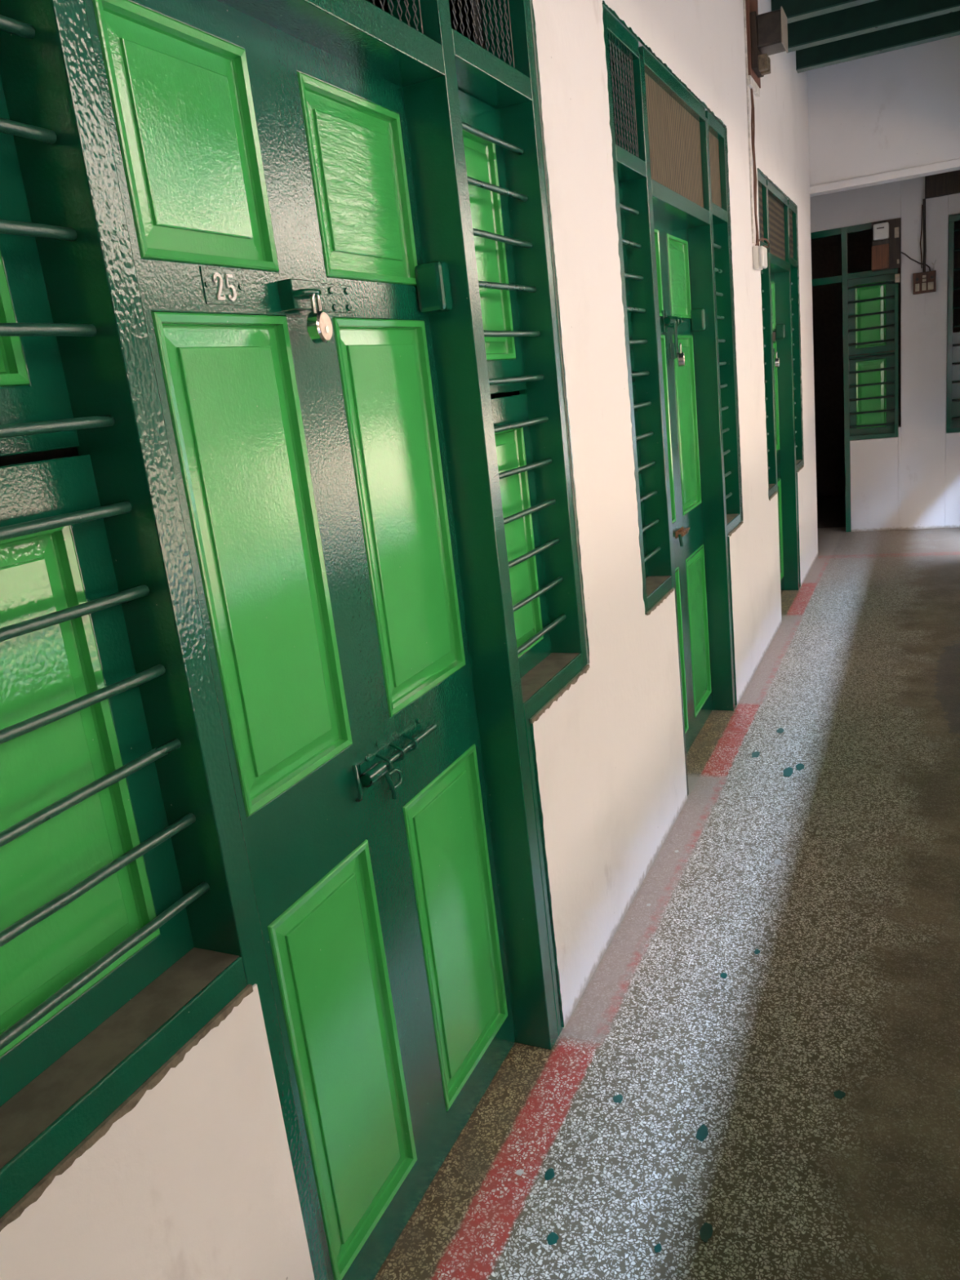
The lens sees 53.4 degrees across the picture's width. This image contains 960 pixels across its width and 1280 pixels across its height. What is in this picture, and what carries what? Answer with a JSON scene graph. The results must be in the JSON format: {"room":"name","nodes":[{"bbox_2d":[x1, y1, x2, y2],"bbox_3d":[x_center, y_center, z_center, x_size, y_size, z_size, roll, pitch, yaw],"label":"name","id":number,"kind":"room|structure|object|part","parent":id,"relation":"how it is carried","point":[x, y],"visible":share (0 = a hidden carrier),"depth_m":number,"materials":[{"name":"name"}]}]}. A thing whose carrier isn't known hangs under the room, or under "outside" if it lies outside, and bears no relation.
{"room":"residential building corridor","nodes":[
{"label":"residential building corridor","id":0,"kind":"room"},
{"bbox_2d":[0,393,494,465],"bbox_3d":[-2.039,-0.848,3.179,0.100,3.350,12.300,0,16,25],"label":"wall","id":1,"kind":"structure","parent":0,"point":[33,456],"depth_m":3.73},
{"bbox_2d":[0,0,817,1279],"bbox_3d":[-0.099,-0.687,1.704,0.133,3.350,11.254,0,16,25],"label":"wall","id":2,"kind":"structure","parent":0,"point":[195,1181],"depth_m":2.33,"materials":[{"name":"white paint"}]},
{"bbox_2d":[0,14,253,1231],"bbox_3d":[-0.510,-0.276,0.826,0.122,1.600,0.434,0,16,25],"label":"window","id":3,"kind":"structure","parent":2,"relation":"in","point":[106,988],"depth_m":1.01,"materials":[{"name":"green wood"}]},
{"bbox_3d":[-0.552,-0.442,0.818,0.016,0.446,0.271,0,16,25],"label":"panel","id":4,"kind":"part","parent":3,"relation":"part of","materials":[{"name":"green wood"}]},
{"bbox_2d":[0,75,79,456],"bbox_3d":[-0.563,-0.438,0.820,0.030,0.576,0.382,0,16,25],"label":"shutter","id":5,"kind":"object","parent":3,"relation":"attached to","point":[33,386],"depth_m":0.98,"materials":[{"name":"green wood"}]},
{"bbox_3d":[-0.473,0.148,0.968,0.016,0.504,0.271,0,16,25],"label":"panel","id":6,"kind":"part","parent":3,"relation":"part of","materials":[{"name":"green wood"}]},
{"bbox_2d":[0,453,194,1106],"bbox_3d":[-0.485,0.144,0.968,0.030,0.616,0.382,0,16,25],"label":"shutter","id":7,"kind":"object","parent":3,"relation":"attached to","point":[42,573],"depth_m":1.03,"materials":[{"name":"green wood"}]},
{"bbox_3d":[-0.411,0.459,1.032,0.090,0.042,0.374,0,16,25],"label":"sill","id":8,"kind":"part","parent":3,"relation":"part of","materials":[{"name":"wood"}]},
{"bbox_3d":[-0.368,0.459,1.012,0.005,0.042,0.374,0,16,25],"label":"sill rail","id":9,"kind":"part","parent":3,"relation":"part of","materials":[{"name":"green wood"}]},
{"bbox_2d":[0,0,564,1279],"bbox_3d":[-0.190,-0.099,1.516,0.130,2.335,0.956,0,16,25],"label":"door","id":10,"kind":"structure","parent":2,"relation":"in","point":[315,534],"depth_m":1.45,"materials":[{"name":"green wood"}]},
{"bbox_3d":[-0.363,-0.624,1.208,0.016,0.284,0.271,0,16,25],"label":"panel","id":11,"kind":"part","parent":10,"relation":"part of","materials":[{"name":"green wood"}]},
{"bbox_3d":[-0.337,-0.465,1.254,0.002,0.046,0.082,0,16,25],"label":"number plate","id":12,"kind":"part","parent":10,"relation":"part of","materials":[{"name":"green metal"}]},
{"bbox_3d":[-0.303,-0.112,1.342,0.016,0.661,0.271,0,16,25],"label":"panel","id":13,"kind":"part","parent":10,"relation":"part of","materials":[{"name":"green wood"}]},
{"bbox_2d":[306,293,332,343],"bbox_3d":[-0.233,-0.465,1.374,0.022,0.073,0.044,-1,16,20],"label":"padlock","id":14,"kind":"object","parent":10,"relation":"hanging from","point":[318,323],"visible":1,"depth_m":1.36,"materials":[{"name":"metal"}]},
{"bbox_3d":[-0.212,0.678,1.549,0.016,0.645,0.271,0,16,25],"label":"panel","id":15,"kind":"part","parent":10,"relation":"part of","materials":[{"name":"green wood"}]},
{"bbox_3d":[-0.193,-0.737,1.565,0.016,0.284,0.303,0,16,25],"label":"panel","id":16,"kind":"part","parent":10,"relation":"part of","materials":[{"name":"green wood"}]},
{"bbox_3d":[-0.152,0.245,1.615,0.011,0.056,0.020,8,21,45],"label":"handle","id":17,"kind":"part","parent":10,"relation":"part of","materials":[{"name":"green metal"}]},
{"bbox_3d":[-0.134,-0.225,1.699,0.016,0.661,0.303,0,16,25],"label":"panel","id":18,"kind":"part","parent":10,"relation":"part of","materials":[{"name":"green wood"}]},
{"bbox_3d":[-0.134,0.193,1.654,0.012,0.012,0.241,0,16,25],"label":"bolt rod","id":19,"kind":"part","parent":10,"relation":"part of","materials":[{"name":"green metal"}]},
{"bbox_3d":[-0.042,0.565,1.906,0.016,0.645,0.303,0,16,25],"label":"panel","id":20,"kind":"part","parent":10,"relation":"part of","materials":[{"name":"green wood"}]},
{"bbox_2d":[450,0,590,723],"bbox_3d":[-0.143,-0.516,1.584,0.110,1.602,1.342,0,16,25],"label":"window","id":21,"kind":"structure","parent":2,"relation":"in","point":[497,84],"depth_m":2.08,"materials":[{"name":"green wood"}]},
{"bbox_3d":[-0.007,-0.798,1.936,0.016,0.446,0.269,0,16,25],"label":"panel","id":22,"kind":"part","parent":21,"relation":"part of","materials":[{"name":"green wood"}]},
{"bbox_2d":[457,88,526,394],"bbox_3d":[-0.017,-0.794,1.938,0.030,0.576,0.380,0,16,25],"label":"shutter","id":23,"kind":"object","parent":21,"relation":"attached to","point":[487,162],"depth_m":2.02,"materials":[{"name":"green wood"}]},
{"bbox_3d":[0.062,-0.208,2.091,0.016,0.504,0.269,0,16,25],"label":"panel","id":24,"kind":"part","parent":21,"relation":"part of","materials":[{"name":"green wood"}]},
{"bbox_2d":[490,393,551,678],"bbox_3d":[0.050,-0.212,2.091,0.030,0.616,0.380,0,16,25],"label":"shutter","id":25,"kind":"object","parent":21,"relation":"attached to","point":[516,447],"depth_m":2.17,"materials":[{"name":"green wood"}]},
{"bbox_3d":[0.124,0.102,2.155,0.090,0.042,0.372,0,16,25],"label":"sill","id":26,"kind":"part","parent":21,"relation":"part of","materials":[{"name":"wood"}]},
{"bbox_3d":[0.167,0.102,2.135,0.005,0.042,0.372,0,16,25],"label":"sill rail","id":27,"kind":"part","parent":21,"relation":"part of","materials":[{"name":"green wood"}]},
{"bbox_2d":[601,0,674,615],"bbox_3d":[0.417,-0.881,2.760,0.110,1.604,0.373,0,16,25],"label":"window","id":28,"kind":"structure","parent":2,"relation":"in","point":[620,46],"depth_m":2.69,"materials":[{"name":"green wood"}]},
{"bbox_2d":[617,182,635,382],"bbox_3d":[0.373,-1.031,2.759,0.030,0.568,0.313,0,16,25],"label":"shutter","id":29,"kind":"object","parent":28,"relation":"attached to","point":[620,194],"depth_m":2.86,"materials":[{"name":"green wood"}]},
{"bbox_2d":[632,385,648,577],"bbox_3d":[0.440,-0.457,2.909,0.030,0.608,0.313,0,16,25],"label":"shutter","id":30,"kind":"object","parent":28,"relation":"attached to","point":[634,396],"depth_m":3.01,"materials":[{"name":"green wood"}]},
{"bbox_3d":[0.513,-0.146,2.973,0.090,0.041,0.305,0,16,25],"label":"sill","id":31,"kind":"part","parent":28,"relation":"part of","materials":[{"name":"wood"}]},
{"bbox_3d":[0.556,-0.146,2.952,0.005,0.041,0.305,0,16,25],"label":"sill rail","id":32,"kind":"part","parent":28,"relation":"part of","materials":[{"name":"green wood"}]},
{"bbox_2d":[609,45,737,795],"bbox_3d":[0.723,-0.703,3.429,0.127,2.330,0.967,0,16,25],"label":"door","id":33,"kind":"structure","parent":2,"relation":"in","point":[673,227],"depth_m":3.46,"materials":[{"name":"green wood"}]},
{"bbox_3d":[0.554,-1.210,3.133,0.016,0.280,0.278,0,16,25],"label":"panel","id":34,"kind":"part","parent":33,"relation":"part of","materials":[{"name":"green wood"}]},
{"bbox_3d":[0.612,-0.705,3.265,0.016,0.652,0.278,0,16,25],"label":"panel","id":35,"kind":"part","parent":33,"relation":"part of","materials":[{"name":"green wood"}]},
{"bbox_3d":[0.688,-1.032,3.406,0.003,0.056,0.070,0,16,25],"label":"staple plate","id":36,"kind":"part","parent":33,"relation":"part of","materials":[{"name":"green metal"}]},
{"bbox_3d":[0.692,-1.060,3.366,0.006,0.125,0.040,0,16,25],"label":"hasp arm","id":37,"kind":"part","parent":33,"relation":"part of","materials":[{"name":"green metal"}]},
{"bbox_3d":[0.728,-1.326,3.498,0.016,0.280,0.310,0,16,25],"label":"panel","id":38,"kind":"part","parent":33,"relation":"part of","materials":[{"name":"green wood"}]},
{"bbox_3d":[0.728,-0.361,3.458,0.012,0.046,0.019,-15,17,-29],"label":"handle","id":39,"kind":"part","parent":33,"relation":"part of","materials":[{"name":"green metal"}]},
{"bbox_3d":[0.697,-1.131,3.387,0.013,0.013,0.270,0,16,25],"label":"bolt rod","id":40,"kind":"part","parent":33,"relation":"part of","materials":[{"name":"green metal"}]},
{"bbox_2d":[677,342,684,366],"bbox_3d":[0.711,-1.009,3.374,0.025,0.081,0.050,-4,15,12],"label":"padlock","id":41,"kind":"object","parent":33,"relation":"hanging from","point":[681,357],"visible":1,"depth_m":3.36,"materials":[{"name":"metal"}]},
{"bbox_3d":[0.703,0.075,3.469,0.016,0.637,0.278,0,16,25],"label":"panel","id":42,"kind":"part","parent":33,"relation":"part of","materials":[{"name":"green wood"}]},
{"bbox_3d":[0.786,-0.821,3.631,0.016,0.652,0.310,0,16,25],"label":"panel","id":43,"kind":"part","parent":33,"relation":"part of","materials":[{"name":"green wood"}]},
{"bbox_3d":[0.876,-0.041,3.835,0.016,0.637,0.310,0,16,25],"label":"panel","id":44,"kind":"part","parent":33,"relation":"part of","materials":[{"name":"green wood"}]},
{"bbox_2d":[640,38,742,536],"bbox_3d":[0.759,-1.108,3.478,0.110,1.607,1.306,0,16,25],"label":"window","id":45,"kind":"structure","parent":2,"relation":"in","point":[717,138],"depth_m":3.96,"materials":[{"name":"green wood"}]},
{"bbox_3d":[1.030,-0.490,4.058,0.090,0.041,0.305,0,16,25],"label":"sill","id":46,"kind":"part","parent":45,"relation":"part of","materials":[{"name":"wood"}]},
{"bbox_3d":[1.072,-0.490,4.037,0.005,0.041,0.305,0,16,25],"label":"sill rail","id":47,"kind":"part","parent":45,"relation":"part of","materials":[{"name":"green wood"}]},
{"bbox_2d":[742,0,754,243],"bbox_3d":[1.173,-2.490,4.196,0.012,1.400,0.012,0,16,25],"label":"conduit","id":48,"kind":"object","parent":2,"relation":"attached to","point":[744,1],"visible":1,"depth_m":4.24,"materials":[{"name":"plastic"}]},
{"bbox_2d":[750,88,757,245],"bbox_3d":[1.254,-2.152,4.368,0.014,0.675,0.020,0,16,25],"label":"wire","id":49,"kind":"object","parent":2,"relation":"attached to","point":[751,89],"visible":0.94,"depth_m":4.35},
{"bbox_2d":[752,93,759,246],"bbox_3d":[1.268,-2.162,4.398,0.014,0.676,0.020,0,16,25],"label":"wire","id":50,"kind":"object","parent":2,"relation":"attached to","point":[753,117],"visible":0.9,"depth_m":4.38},
{"bbox_2d":[752,245,767,271],"bbox_3d":[1.299,-1.772,4.424,0.049,0.100,0.130,0,16,25],"label":"junction box","id":51,"kind":"object","parent":2,"relation":"attached to","point":[759,254],"visible":1,"depth_m":4.37,"materials":[{"name":"white plastic"}]},
{"bbox_2d":[755,237,769,248],"bbox_3d":[1.315,-1.857,4.460,0.021,0.046,0.138,7,20,42],"label":"wire","id":52,"kind":"object","parent":51,"relation":"on","point":[763,238],"visible":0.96,"depth_m":4.47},
{"bbox_2d":[745,0,787,97],"bbox_3d":[1.274,-2.782,4.231,0.154,0.600,0.270,0,16,25],"label":"board","id":53,"kind":"object","parent":2,"relation":"attached to","point":[766,33],"visible":1,"depth_m":4.18,"materials":[{"name":"brown wood"}]},
{"bbox_2d":[756,168,777,500],"bbox_3d":[1.400,-1.505,4.823,0.110,1.578,0.326,0,16,25],"label":"window","id":54,"kind":"structure","parent":2,"relation":"in","point":[762,180],"depth_m":4.74,"materials":[{"name":"green wood"}]},
{"bbox_3d":[1.536,-0.783,5.011,0.005,0.041,0.259,0,16,25],"label":"sill rail","id":55,"kind":"part","parent":54,"relation":"part of","materials":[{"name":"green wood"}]},
{"bbox_2d":[761,179,800,617],"bbox_3d":[1.676,-1.316,5.431,0.127,2.288,0.878,0,16,25],"label":"door","id":56,"kind":"structure","parent":2,"relation":"in","point":[776,277],"depth_m":5.60,"materials":[{"name":"green wood"}]},
{"bbox_3d":[1.664,-1.915,5.466,0.016,0.275,0.272,0,16,25],"label":"panel","id":57,"kind":"part","parent":56,"relation":"part of","materials":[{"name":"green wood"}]},
{"bbox_3d":[1.675,-1.740,5.471,0.009,0.050,0.200,0,16,25],"label":"wooden plate","id":58,"kind":"part","parent":56,"relation":"part of","materials":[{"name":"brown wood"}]},
{"bbox_3d":[1.722,-1.420,5.596,0.016,0.640,0.272,0,16,25],"label":"panel","id":59,"kind":"part","parent":56,"relation":"part of","materials":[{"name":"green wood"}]},
{"bbox_2d":[773,351,779,367],"bbox_3d":[1.687,-1.596,5.425,0.027,0.088,0.054,-3,15,14],"label":"padlock","id":60,"kind":"object","parent":56,"relation":"hanging from","point":[776,361],"visible":1,"depth_m":5.41,"materials":[{"name":"metal"}]},
{"bbox_3d":[1.810,-0.655,5.796,0.016,0.624,0.272,0,16,25],"label":"panel","id":61,"kind":"part","parent":56,"relation":"part of","materials":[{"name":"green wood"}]},
{"bbox_2d":[767,177,804,472],"bbox_3d":[1.713,-1.714,5.481,0.110,1.576,1.214,0,16,25],"label":"window","id":62,"kind":"structure","parent":2,"relation":"in","point":[793,234],"depth_m":5.93,"materials":[{"name":"green wood"}]},
{"bbox_3d":[2.006,-1.096,5.998,0.005,0.041,0.314,0,16,25],"label":"sill rail","id":63,"kind":"part","parent":62,"relation":"part of","materials":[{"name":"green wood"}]},
{"bbox_2d":[367,0,475,42],"bbox_3d":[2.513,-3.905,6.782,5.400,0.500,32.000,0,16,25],"label":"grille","id":64,"kind":"structure","parent":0,"point":[377,3],"depth_m":5.03,"materials":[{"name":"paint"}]},
{"bbox_2d":[771,0,877,23],"bbox_3d":[1.983,-3.233,4.606,1.106,0.204,0.079,0,16,25],"label":"ceiling beam","id":65,"kind":"structure","parent":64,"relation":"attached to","point":[794,11],"depth_m":4.76,"materials":[{"name":"green paint"}]},
{"bbox_2d":[787,0,959,52],"bbox_3d":[2.194,-3.373,5.049,1.106,0.204,0.079,0,16,25],"label":"ceiling beam","id":66,"kind":"structure","parent":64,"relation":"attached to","point":[878,15],"depth_m":5.10,"materials":[{"name":"green paint"}]},
{"bbox_2d":[795,10,959,73],"bbox_3d":[2.390,-3.504,5.461,1.106,0.204,0.079,0,16,25],"label":"ceiling beam","id":67,"kind":"structure","parent":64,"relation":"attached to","point":[946,25],"depth_m":5.49,"materials":[{"name":"green paint"}]},
{"bbox_2d":[494,391,511,397],"bbox_3d":[1.126,-2.234,7.070,2.270,3.350,0.074,0,16,25],"label":"wall","id":68,"kind":"structure","parent":0,"point":[507,393],"depth_m":7.57,"materials":[{"name":"black"}]},
{"bbox_2d":[373,527,959,1279],"bbox_3d":[-0.137,0.809,2.856,3.640,0.101,12.400,0,16,25],"label":"floor","id":69,"kind":"structure","parent":0,"point":[756,1076],"depth_m":2.13,"materials":[{"name":"stone"}]},
{"bbox_2d":[807,35,959,197],"bbox_3d":[2.801,-3.349,6.032,1.630,0.756,0.147,0,16,25],"label":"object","id":70,"kind":"object","parent":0,"point":[893,116],"visible":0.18,"depth_m":6.08,"materials":[{"name":"white paint"}]},
{"bbox_2d":[809,176,959,531],"bbox_3d":[2.600,-2.506,7.457,4.600,3.350,0.160,0,16,25],"label":"wall","id":71,"kind":"structure","parent":0,"point":[910,480],"depth_m":7.24,"materials":[{"name":"white paint"}]},
{"bbox_2d":[810,226,851,532],"bbox_3d":[2.424,-1.996,7.671,1.025,2.300,0.115,0,16,25],"label":"door","id":72,"kind":"structure","parent":71,"relation":"in","point":[842,278],"depth_m":7.32,"materials":[{"name":"green wood"}]},
{"bbox_2d":[846,222,898,440],"bbox_3d":[2.997,-2.339,7.284,0.362,1.573,0.104,0,16,25],"label":"window","id":73,"kind":"structure","parent":71,"relation":"in","point":[873,296],"depth_m":7.32,"materials":[{"name":"green wood"}]},
{"bbox_3d":[2.977,-2.475,7.275,0.217,0.463,0.016,0,16,25],"label":"panel","id":74,"kind":"part","parent":73,"relation":"part of","materials":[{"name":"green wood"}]},
{"bbox_3d":[3.042,-1.912,7.423,0.217,0.513,0.016,0,16,25],"label":"panel","id":75,"kind":"part","parent":73,"relation":"part of","materials":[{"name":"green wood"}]},
{"bbox_2d":[848,273,894,355],"bbox_3d":[2.988,-2.477,7.279,0.324,0.553,0.025,0,16,25],"label":"shutter","id":76,"kind":"object","parent":73,"relation":"attached to","point":[886,290],"depth_m":7.27,"materials":[{"name":"green wood"}]},
{"bbox_2d":[848,351,894,435],"bbox_3d":[3.053,-1.914,7.426,0.324,0.603,0.025,0,16,25],"label":"shutter","id":77,"kind":"object","parent":73,"relation":"attached to","point":[885,362],"depth_m":7.42,"materials":[{"name":"green wood"}]},
{"bbox_2d":[894,273,900,282],"bbox_3d":[3.091,-2.678,7.063,0.034,0.060,0.013,0,16,25],"label":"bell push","id":78,"kind":"object","parent":73,"relation":"attached to","point":[897,277],"visible":1,"depth_m":7.06,"materials":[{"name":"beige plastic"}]},
{"bbox_2d":[871,217,901,271],"bbox_3d":[2.978,-2.899,6.995,0.197,0.340,0.101,0,16,25],"label":"board","id":79,"kind":"object","parent":71,"relation":"attached to","point":[886,234],"visible":1,"depth_m":6.99,"materials":[{"name":"brown wood"}]},
{"bbox_2d":[901,251,930,271],"bbox_3d":[3.181,-2.763,6.965,0.201,0.165,0.018,3,18,34],"label":"cable","id":80,"kind":"object","parent":79,"relation":"attached to","point":[908,256],"visible":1,"depth_m":6.96,"materials":[{"name":"black plastic"}]},
{"bbox_2d":[912,270,936,294],"bbox_3d":[3.250,-2.614,6.976,0.152,0.145,0.077,0,16,25],"label":"switchboard","id":81,"kind":"object","parent":71,"relation":"attached to","point":[923,282],"visible":1,"depth_m":6.96,"materials":[{"name":"brown wood"}]},
{"bbox_2d":[915,283,919,291],"bbox_3d":[3.200,-2.579,6.980,0.027,0.052,0.008,0,16,25],"label":"switch","id":82,"kind":"object","parent":81,"relation":"attached to","point":[917,285],"depth_m":6.98,"materials":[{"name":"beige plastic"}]},
{"bbox_2d":[920,204,922,268],"bbox_3d":[3.195,-2.920,6.907,0.020,0.430,0.012,0,16,25],"label":"cable","id":83,"kind":"object","parent":81,"relation":"attached to","point":[922,205],"visible":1,"depth_m":6.91,"materials":[{"name":"black plastic"}]},
{"bbox_2d":[921,282,926,290],"bbox_3d":[3.240,-2.578,6.961,0.028,0.052,0.008,0,16,25],"label":"switch","id":84,"kind":"object","parent":81,"relation":"attached to","point":[923,284],"depth_m":6.96,"materials":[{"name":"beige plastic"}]},
{"bbox_2d":[922,198,926,271],"bbox_3d":[3.212,-2.921,6.894,0.025,0.495,0.023,0,16,25],"label":"cable","id":85,"kind":"object","parent":81,"relation":"attached to","point":[924,199],"visible":1,"depth_m":6.89,"materials":[{"name":"black plastic"}]},
{"bbox_2d":[928,281,933,289],"bbox_3d":[3.280,-2.578,6.942,0.038,0.052,0.008,0,16,25],"label":"switch","id":86,"kind":"object","parent":81,"relation":"attached to","point":[931,284],"depth_m":6.94,"materials":[{"name":"beige plastic"}]},
{"bbox_2d":[924,195,948,315],"bbox_3d":[3.314,-2.787,6.934,0.153,0.795,0.004,0,16,25],"label":"trim","id":87,"kind":"structure","parent":71,"relation":"attached to","point":[936,208],"depth_m":6.92,"materials":[{"name":"white paint"}]},
{"bbox_2d":[924,169,959,199],"bbox_3d":[3.544,-3.259,6.642,0.808,0.202,0.060,0,16,25],"label":"plank","id":88,"kind":"object","parent":71,"relation":"attached to","point":[947,183],"visible":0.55,"depth_m":6.75,"materials":[{"name":"brown wood"}]},
{"bbox_2d":[946,213,959,432],"bbox_3d":[3.723,-2.315,6.946,0.572,1.534,0.104,0,16,25],"label":"window","id":89,"kind":"structure","parent":71,"relation":"in","point":[953,406],"depth_m":7.10,"materials":[{"name":"green wood"}]},
{"bbox_2d":[951,332,959,426],"bbox_3d":[3.788,-1.953,7.084,0.525,0.690,0.010,0,16,25],"label":"shutter","id":90,"kind":"object","parent":89,"relation":"attached to","point":[956,336],"depth_m":7.18,"materials":[{"name":"green wood"}]},
{"bbox_2d":[810,222,959,528],"bbox_3d":[2.981,-2.733,8.256,4.800,3.400,2.300,0,16,25],"label":"wall","id":91,"kind":"structure","parent":0,"point":[826,253],"depth_m":9.19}
]}

